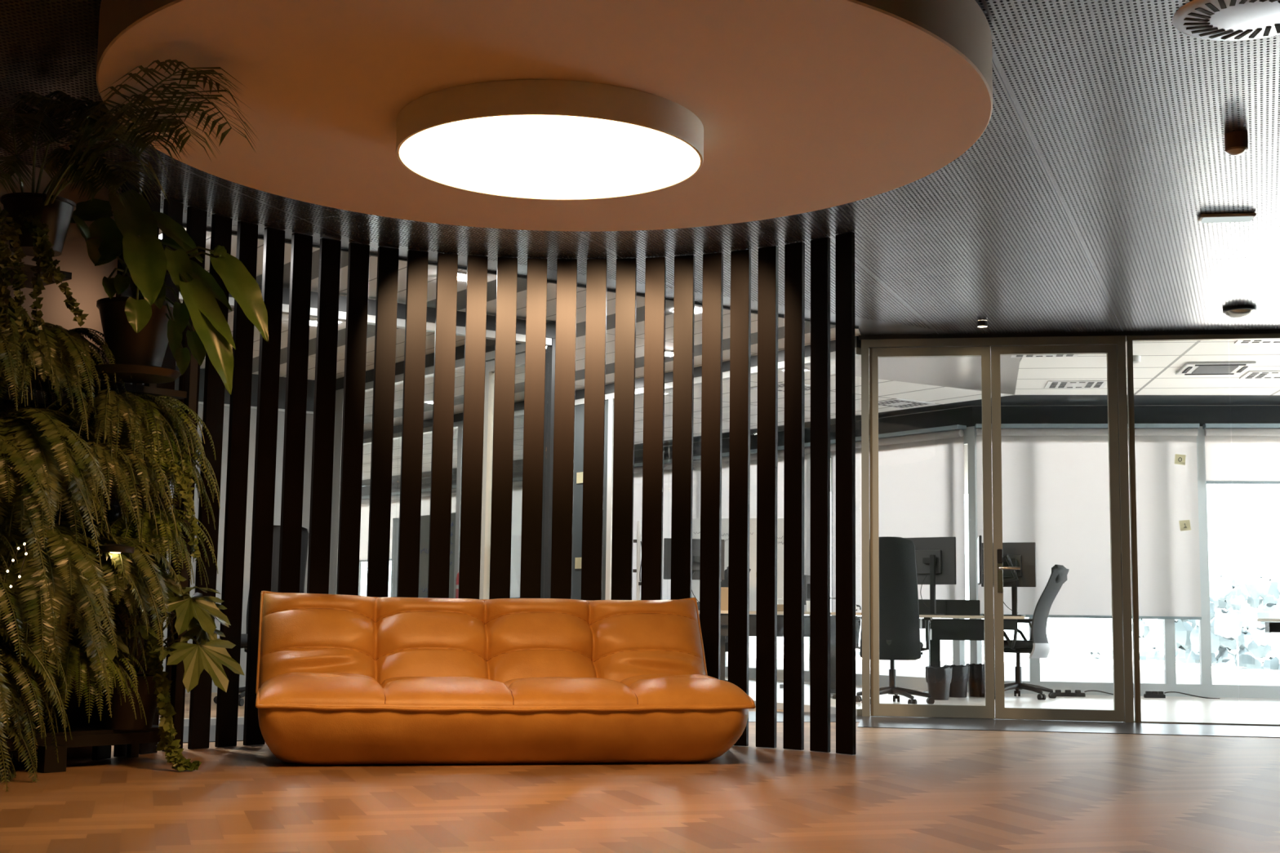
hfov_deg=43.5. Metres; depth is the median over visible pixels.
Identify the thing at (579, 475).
paper sheet
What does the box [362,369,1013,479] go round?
ceiling
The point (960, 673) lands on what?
waste bin
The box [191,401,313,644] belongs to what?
trim
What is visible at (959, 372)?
ceiling
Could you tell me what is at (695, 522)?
whiteboard
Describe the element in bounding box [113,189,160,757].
screen slat
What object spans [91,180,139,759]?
screen slat
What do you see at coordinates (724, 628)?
cable tray
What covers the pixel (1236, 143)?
ceiling light
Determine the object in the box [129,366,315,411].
trim
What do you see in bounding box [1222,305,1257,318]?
dome
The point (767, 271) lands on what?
screen slat
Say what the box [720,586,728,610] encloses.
cardboard box
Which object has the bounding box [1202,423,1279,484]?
roller blind
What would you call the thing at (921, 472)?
roller blind
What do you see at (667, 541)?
monitor
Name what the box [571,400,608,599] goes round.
panel
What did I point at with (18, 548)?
string lights
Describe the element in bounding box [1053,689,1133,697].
power strip
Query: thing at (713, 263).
screen slat
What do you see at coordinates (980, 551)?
monitor
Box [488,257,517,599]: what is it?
screen slat
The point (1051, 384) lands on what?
ceiling vent
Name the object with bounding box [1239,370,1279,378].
ceiling vent
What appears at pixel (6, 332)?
potted fern
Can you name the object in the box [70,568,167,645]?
potted fern
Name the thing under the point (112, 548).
light
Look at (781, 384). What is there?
ceiling vent
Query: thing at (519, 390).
ceiling
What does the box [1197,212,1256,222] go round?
recessed light
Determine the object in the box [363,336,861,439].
trim
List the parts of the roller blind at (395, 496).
head rail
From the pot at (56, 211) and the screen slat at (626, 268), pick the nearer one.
the pot at (56, 211)
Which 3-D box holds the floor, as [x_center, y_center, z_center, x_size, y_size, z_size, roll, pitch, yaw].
[-0.518,2.165,12.583,22.022,0.011,32.500,1,-7,0]
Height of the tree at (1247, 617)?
7.584 m
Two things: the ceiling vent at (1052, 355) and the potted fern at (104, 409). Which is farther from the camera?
the ceiling vent at (1052, 355)
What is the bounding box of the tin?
[777,604,783,611]
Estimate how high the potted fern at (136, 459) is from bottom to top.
0.488 m
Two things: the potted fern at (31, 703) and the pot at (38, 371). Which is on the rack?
the potted fern at (31, 703)
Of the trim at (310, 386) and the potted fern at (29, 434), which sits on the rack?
the potted fern at (29, 434)
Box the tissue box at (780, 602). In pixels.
[777,596,783,604]
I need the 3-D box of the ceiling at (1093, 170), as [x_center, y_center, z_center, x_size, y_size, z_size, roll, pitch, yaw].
[-1.229,-1.554,4.257,19.500,0.001,14.900,1,-7,0]
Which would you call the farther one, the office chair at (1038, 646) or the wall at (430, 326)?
the office chair at (1038, 646)
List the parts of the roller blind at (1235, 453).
head rail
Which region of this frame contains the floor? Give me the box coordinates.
[0,653,1279,852]
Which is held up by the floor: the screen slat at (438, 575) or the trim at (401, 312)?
the screen slat at (438, 575)
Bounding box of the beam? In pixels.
[361,395,1279,496]
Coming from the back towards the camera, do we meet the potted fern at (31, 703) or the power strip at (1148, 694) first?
the power strip at (1148, 694)
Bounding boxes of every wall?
[0,159,121,763]
[158,292,551,726]
[161,404,313,693]
[358,426,982,692]
[363,347,862,715]
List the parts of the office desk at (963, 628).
frame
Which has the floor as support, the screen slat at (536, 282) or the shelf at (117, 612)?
the screen slat at (536, 282)
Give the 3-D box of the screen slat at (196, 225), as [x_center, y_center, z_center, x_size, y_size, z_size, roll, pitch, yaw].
[-2.272,0.240,8.018,0.028,2.716,0.115,-3,-8,29]
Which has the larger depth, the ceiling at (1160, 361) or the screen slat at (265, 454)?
the ceiling at (1160, 361)
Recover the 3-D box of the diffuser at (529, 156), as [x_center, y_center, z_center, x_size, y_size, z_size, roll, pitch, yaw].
[-0.326,-0.970,5.843,1.091,0.001,1.091,1,-7,0]
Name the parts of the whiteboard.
panel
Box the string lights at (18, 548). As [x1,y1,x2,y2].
[0,542,26,587]
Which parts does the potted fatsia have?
stem, stem, stem, stem, stem, stem, stem, stem, stem, stem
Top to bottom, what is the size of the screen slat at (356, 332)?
2.716 m
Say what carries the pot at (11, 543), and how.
on the potted fern at (64, 566)
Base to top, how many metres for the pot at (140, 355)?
0.329 m
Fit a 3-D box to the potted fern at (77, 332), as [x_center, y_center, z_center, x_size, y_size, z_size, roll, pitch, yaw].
[-2.550,-0.250,6.970,0.667,0.383,0.514,5,-8,-34]
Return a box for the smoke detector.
[1133,355,1141,364]
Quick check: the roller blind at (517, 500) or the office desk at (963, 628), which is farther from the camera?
the roller blind at (517, 500)
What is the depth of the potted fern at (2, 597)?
6.39 m
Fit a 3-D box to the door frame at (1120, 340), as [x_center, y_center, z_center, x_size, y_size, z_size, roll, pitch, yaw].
[2.498,0.708,11.346,1.844,2.690,0.100,0,-7,9]
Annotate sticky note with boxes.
[1174,453,1186,465]
[1178,520,1191,531]
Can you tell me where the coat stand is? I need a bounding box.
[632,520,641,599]
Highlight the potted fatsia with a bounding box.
[79,570,244,729]
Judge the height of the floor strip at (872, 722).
0.006 m
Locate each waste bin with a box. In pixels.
[925,666,952,700]
[943,664,969,697]
[965,663,984,697]
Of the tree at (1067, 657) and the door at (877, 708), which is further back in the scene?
the tree at (1067, 657)
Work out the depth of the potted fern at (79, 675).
6.84 m
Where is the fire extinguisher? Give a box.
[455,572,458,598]
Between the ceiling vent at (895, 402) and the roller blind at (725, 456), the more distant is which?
the roller blind at (725, 456)
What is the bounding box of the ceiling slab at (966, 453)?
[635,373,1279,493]
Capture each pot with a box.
[0,192,75,257]
[3,357,38,372]
[5,537,19,564]
[36,340,74,373]
[87,297,181,383]
[94,674,157,729]
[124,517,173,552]
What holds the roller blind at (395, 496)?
attached to the wall at (970, 433)
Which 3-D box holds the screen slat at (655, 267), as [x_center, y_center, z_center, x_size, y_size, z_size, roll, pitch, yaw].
[0.072,0.386,8.994,0.115,2.716,0.028,-1,-7,16]
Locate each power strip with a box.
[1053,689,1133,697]
[1143,691,1219,698]
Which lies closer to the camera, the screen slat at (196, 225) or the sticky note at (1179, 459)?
the screen slat at (196, 225)
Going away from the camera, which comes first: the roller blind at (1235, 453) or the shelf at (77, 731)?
the shelf at (77, 731)
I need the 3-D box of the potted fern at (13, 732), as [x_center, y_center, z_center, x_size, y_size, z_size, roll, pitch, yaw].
[-2.840,1.319,6.415,0.769,0.633,1.021,-4,-8,33]
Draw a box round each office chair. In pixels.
[213,524,309,706]
[720,566,751,681]
[855,537,934,704]
[993,564,1069,700]
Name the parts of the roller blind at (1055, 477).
head rail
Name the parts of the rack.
panel, rail, post, post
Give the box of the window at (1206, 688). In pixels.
[1004,426,1279,698]
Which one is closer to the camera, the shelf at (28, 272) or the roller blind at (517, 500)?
the shelf at (28, 272)
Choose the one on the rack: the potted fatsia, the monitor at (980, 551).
the potted fatsia
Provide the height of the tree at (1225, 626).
8.168 m
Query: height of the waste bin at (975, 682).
0.297 m
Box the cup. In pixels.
[805,600,809,612]
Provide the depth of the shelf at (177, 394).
7.26 m
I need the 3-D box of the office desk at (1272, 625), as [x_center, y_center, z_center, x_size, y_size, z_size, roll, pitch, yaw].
[6.233,2.043,13.917,1.480,0.728,0.700,1,-7,0]
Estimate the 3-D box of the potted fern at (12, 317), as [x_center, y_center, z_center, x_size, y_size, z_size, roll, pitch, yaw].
[-2.855,-0.274,6.644,0.803,0.462,0.620,7,-9,-43]
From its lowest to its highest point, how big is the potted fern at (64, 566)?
0.646 m
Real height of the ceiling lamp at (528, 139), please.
0.117 m
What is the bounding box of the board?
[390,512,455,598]
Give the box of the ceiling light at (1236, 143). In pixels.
[1224,130,1248,155]
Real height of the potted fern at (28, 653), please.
0.736 m
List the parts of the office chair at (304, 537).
seat, backrest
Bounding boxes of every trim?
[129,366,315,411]
[182,224,858,328]
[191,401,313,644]
[228,284,555,338]
[335,320,555,598]
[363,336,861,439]
[858,328,1279,340]
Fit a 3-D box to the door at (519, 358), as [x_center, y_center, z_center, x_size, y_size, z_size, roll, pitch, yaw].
[-0.875,0.751,11.537,0.134,2.542,0.839,5,-8,-35]
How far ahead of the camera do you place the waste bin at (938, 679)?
13.62 m
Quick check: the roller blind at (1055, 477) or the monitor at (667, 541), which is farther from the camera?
the roller blind at (1055, 477)
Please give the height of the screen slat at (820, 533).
2.716 m
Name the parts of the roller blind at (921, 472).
head rail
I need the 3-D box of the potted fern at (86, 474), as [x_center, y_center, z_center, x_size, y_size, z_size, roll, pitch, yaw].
[-2.585,0.325,6.862,0.758,0.624,1.007,-2,-7,25]
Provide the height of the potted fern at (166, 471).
0.431 m
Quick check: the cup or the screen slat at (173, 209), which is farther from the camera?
the cup
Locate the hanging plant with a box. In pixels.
[0,206,88,352]
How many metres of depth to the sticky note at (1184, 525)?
11.12 m
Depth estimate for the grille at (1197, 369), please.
12.83 m
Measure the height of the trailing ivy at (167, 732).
0.591 m
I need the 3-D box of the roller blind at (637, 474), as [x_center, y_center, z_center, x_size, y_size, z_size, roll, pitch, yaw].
[0.283,1.312,19.181,0.120,1.815,1.900,5,-8,-35]
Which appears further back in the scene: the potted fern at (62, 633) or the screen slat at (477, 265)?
the screen slat at (477, 265)
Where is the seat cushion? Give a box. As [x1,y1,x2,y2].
[258,672,751,708]
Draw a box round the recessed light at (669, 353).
[665,350,673,356]
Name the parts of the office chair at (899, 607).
armrest, backrest, armrest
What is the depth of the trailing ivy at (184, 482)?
7.13 m
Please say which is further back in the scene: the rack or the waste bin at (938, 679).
the waste bin at (938, 679)
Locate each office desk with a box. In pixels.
[697,610,861,698]
[919,614,1024,699]
[1257,618,1279,632]
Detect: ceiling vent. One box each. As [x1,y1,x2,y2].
[750,382,810,391]
[878,398,934,408]
[1010,354,1078,357]
[1044,380,1106,388]
[1172,0,1279,40]
[1234,339,1279,343]
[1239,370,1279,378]
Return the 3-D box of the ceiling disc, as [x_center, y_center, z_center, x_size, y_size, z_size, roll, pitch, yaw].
[-0.323,-1.217,5.872,3.148,0.270,3.148,1,-7,0]
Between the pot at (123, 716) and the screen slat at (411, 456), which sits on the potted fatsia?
the pot at (123, 716)
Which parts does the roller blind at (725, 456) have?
head rail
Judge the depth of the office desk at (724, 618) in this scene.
13.73 m
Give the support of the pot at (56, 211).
on the potted palm
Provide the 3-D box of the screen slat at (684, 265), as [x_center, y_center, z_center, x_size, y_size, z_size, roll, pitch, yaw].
[0.235,0.382,8.941,0.115,2.716,0.028,-2,-7,20]
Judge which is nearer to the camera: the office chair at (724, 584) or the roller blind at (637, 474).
the office chair at (724, 584)
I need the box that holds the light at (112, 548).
[96,544,134,553]
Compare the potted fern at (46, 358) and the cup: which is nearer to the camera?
the potted fern at (46, 358)
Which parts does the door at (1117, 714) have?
handle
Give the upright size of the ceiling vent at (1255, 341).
0.010 m
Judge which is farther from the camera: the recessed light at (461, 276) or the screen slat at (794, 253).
the recessed light at (461, 276)
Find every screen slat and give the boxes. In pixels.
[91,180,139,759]
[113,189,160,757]
[138,198,183,754]
[161,206,207,751]
[187,213,232,749]
[214,220,257,747]
[243,226,284,745]
[277,232,312,592]
[306,237,341,594]
[336,242,369,595]
[366,246,399,597]
[396,249,428,597]
[427,253,457,598]
[457,254,488,599]
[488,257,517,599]
[520,257,547,598]
[550,258,577,599]
[581,258,607,600]
[611,257,636,599]
[640,256,666,599]
[670,254,694,599]
[699,252,723,679]
[727,249,751,746]
[755,245,778,748]
[782,241,804,750]
[809,236,830,752]
[835,231,856,755]
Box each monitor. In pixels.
[663,537,724,601]
[804,574,809,604]
[904,537,955,615]
[977,535,1018,615]
[981,542,1035,616]
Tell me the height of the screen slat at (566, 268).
2.716 m
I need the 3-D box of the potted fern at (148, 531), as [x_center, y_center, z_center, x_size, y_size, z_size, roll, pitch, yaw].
[-2.173,0.569,7.337,0.511,0.390,0.666,2,-7,-8]
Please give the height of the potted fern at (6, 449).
0.735 m
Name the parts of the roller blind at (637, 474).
head rail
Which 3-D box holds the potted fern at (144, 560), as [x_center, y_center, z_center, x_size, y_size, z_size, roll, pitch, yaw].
[-2.362,0.726,6.977,0.888,0.550,0.669,5,-8,-35]
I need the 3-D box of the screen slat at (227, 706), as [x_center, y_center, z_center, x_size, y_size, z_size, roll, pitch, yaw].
[-2.083,0.276,8.302,0.028,2.716,0.115,-4,-8,38]
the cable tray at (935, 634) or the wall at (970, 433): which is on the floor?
the wall at (970, 433)
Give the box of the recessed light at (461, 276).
[457,271,466,281]
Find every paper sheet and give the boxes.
[574,557,581,568]
[576,471,582,483]
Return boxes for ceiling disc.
[96,0,992,231]
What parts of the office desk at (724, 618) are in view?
frame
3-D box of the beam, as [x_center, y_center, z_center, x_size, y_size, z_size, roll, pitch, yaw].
[0.091,0.435,20.209,20.422,0.221,3.641,-6,-9,43]
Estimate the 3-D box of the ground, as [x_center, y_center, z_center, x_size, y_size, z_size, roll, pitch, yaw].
[-0.412,30.515,203.837,600.000,0.001,388.000,1,-7,0]
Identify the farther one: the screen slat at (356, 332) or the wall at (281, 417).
the wall at (281, 417)
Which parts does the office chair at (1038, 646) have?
armrest, seat, armrest, backrest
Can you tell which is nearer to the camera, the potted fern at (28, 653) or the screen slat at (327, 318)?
the potted fern at (28, 653)
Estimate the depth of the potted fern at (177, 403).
7.18 m
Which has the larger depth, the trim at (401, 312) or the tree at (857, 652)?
the tree at (857, 652)
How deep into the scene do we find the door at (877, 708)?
11.38 m
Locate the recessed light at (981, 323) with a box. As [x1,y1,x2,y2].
[977,320,987,328]
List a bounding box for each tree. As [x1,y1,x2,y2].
[855,649,928,657]
[1062,657,1099,659]
[1084,646,1199,662]
[1138,574,1279,674]
[1175,606,1255,662]
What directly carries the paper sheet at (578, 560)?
attached to the panel
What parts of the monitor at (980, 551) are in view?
arm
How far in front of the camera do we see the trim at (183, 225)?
9.63 m
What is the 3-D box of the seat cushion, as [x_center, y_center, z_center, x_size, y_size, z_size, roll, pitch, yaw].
[-0.644,1.246,7.604,2.256,0.146,0.700,2,-7,-12]
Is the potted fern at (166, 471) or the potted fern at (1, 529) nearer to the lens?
the potted fern at (1, 529)
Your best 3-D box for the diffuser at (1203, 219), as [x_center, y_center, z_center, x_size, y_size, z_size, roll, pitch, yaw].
[2.932,-1.034,8.023,0.235,0.012,0.070,0,-7,9]
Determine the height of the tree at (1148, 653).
5.636 m
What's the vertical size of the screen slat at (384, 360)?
2.716 m
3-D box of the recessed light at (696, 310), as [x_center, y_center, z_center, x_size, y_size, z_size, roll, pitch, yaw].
[0.313,-0.772,10.748,0.208,0.007,0.208,1,-7,0]
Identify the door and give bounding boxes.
[480,352,525,599]
[869,346,995,718]
[991,344,1124,721]
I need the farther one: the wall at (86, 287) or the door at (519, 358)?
the door at (519, 358)
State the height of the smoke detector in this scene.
0.055 m
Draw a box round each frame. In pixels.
[328,343,525,599]
[861,335,1133,722]
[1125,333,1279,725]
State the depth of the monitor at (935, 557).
14.22 m
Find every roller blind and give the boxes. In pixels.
[359,491,399,561]
[420,484,456,515]
[510,476,522,598]
[631,455,701,599]
[721,442,810,612]
[830,424,966,612]
[974,423,1201,619]
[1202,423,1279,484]
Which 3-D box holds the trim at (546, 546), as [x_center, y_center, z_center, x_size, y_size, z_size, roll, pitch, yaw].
[-1.646,0.780,12.575,0.100,2.720,3.697,5,-8,-35]
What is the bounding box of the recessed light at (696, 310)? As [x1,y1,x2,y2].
[671,308,702,314]
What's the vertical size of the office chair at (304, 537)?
1.333 m
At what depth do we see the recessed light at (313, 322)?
11.33 m
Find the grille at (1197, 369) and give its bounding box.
[1191,365,1239,373]
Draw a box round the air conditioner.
[1175,361,1256,375]
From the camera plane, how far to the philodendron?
6.93 m
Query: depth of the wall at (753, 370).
14.16 m
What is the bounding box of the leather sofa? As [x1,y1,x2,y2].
[255,591,755,764]
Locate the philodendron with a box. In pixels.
[70,189,268,394]
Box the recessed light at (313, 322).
[309,319,316,325]
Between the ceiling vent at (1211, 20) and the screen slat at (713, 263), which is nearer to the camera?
the ceiling vent at (1211, 20)
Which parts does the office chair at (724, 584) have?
backrest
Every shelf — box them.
[0,259,71,288]
[0,370,186,399]
[1,724,159,738]
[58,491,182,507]
[83,606,175,613]
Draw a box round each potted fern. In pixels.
[0,297,50,410]
[0,313,53,418]
[0,318,108,439]
[0,407,127,568]
[0,435,88,598]
[0,436,140,565]
[0,520,148,676]
[0,527,19,589]
[0,551,146,717]
[0,563,40,693]
[0,605,71,791]
[0,640,59,768]
[0,703,39,782]
[8,642,149,724]
[12,324,131,403]
[22,438,180,551]
[31,440,169,523]
[39,530,184,658]
[44,389,195,484]
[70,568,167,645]
[74,392,216,495]
[105,438,220,529]
[106,507,217,587]
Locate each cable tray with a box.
[720,625,835,637]
[929,629,1004,640]
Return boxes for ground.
[726,642,1279,662]
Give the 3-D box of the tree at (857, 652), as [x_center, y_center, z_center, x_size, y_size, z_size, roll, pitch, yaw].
[9.359,10.951,59.120,4.873,5.596,4.167,1,-7,0]
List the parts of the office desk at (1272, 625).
frame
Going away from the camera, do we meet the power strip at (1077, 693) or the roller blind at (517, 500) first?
the power strip at (1077, 693)
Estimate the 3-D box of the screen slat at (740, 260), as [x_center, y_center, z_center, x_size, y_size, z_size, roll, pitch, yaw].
[0.545,0.369,8.795,0.115,2.716,0.028,-3,-8,30]
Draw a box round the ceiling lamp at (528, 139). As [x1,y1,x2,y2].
[395,79,703,199]
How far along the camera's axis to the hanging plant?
6.38 m
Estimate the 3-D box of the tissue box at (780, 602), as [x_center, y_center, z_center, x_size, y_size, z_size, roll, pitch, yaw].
[1.264,1.543,14.018,0.130,0.147,0.120,1,-7,0]
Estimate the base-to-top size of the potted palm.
0.537 m
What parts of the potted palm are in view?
frond stem, frond stem, frond stem, frond stem, frond stem, frond stem, frond stem, frond stem, frond stem, frond stem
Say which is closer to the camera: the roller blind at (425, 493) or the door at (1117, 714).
the door at (1117, 714)
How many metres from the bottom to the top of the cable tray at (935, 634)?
0.130 m
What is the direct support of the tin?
on the office desk at (724, 618)
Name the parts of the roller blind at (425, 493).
head rail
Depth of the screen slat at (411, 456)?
8.94 m
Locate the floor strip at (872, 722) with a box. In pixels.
[111,711,1279,746]
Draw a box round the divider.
[918,599,980,615]
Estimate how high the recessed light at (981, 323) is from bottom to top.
0.041 m
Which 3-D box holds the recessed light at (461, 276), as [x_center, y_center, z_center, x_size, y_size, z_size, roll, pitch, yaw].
[-1.089,-0.908,9.730,0.180,0.012,0.180,5,-8,-35]
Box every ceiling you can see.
[0,0,1279,335]
[158,227,861,431]
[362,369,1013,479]
[804,347,1020,395]
[1014,340,1279,395]
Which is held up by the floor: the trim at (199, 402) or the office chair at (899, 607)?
the office chair at (899, 607)
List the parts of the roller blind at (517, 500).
head rail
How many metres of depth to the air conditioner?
12.75 m
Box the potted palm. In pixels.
[0,58,258,257]
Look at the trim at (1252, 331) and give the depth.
11.34 m
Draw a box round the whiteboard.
[691,518,783,688]
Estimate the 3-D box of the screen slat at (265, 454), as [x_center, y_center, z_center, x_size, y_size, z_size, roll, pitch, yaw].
[-1.971,0.292,8.431,0.028,2.716,0.115,-5,-9,43]
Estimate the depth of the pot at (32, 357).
6.93 m
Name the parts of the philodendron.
stem, stem, stem, stem, stem, stem, stem, stem, stem, stem, stem, stem, stem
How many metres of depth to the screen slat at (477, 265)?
9.05 m
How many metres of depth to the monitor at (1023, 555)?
14.43 m
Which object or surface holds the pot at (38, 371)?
on the potted fern at (77, 332)
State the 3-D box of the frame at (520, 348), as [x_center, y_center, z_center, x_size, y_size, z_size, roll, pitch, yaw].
[-1.658,0.831,12.586,0.070,2.620,3.657,5,-8,-35]
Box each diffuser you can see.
[399,115,700,198]
[1200,216,1253,222]
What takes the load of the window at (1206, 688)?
on the floor
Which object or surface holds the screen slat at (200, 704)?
on the floor
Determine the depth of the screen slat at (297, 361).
8.58 m
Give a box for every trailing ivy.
[143,632,201,771]
[147,442,200,557]
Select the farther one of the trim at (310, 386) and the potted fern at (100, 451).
the trim at (310, 386)
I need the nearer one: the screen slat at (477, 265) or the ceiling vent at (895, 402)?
the screen slat at (477, 265)
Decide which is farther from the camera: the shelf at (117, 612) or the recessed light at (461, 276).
the recessed light at (461, 276)
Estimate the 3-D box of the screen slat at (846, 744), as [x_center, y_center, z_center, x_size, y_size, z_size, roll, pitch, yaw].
[1.070,0.325,8.360,0.028,2.716,0.115,6,-9,-40]
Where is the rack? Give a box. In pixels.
[0,259,198,773]
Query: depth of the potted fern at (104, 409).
7.01 m
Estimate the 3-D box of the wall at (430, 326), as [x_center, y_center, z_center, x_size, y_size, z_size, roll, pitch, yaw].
[-2.678,0.486,9.660,4.950,2.600,0.070,5,-8,-35]
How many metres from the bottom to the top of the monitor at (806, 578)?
0.331 m
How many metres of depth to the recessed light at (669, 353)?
12.47 m
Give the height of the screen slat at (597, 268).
2.716 m

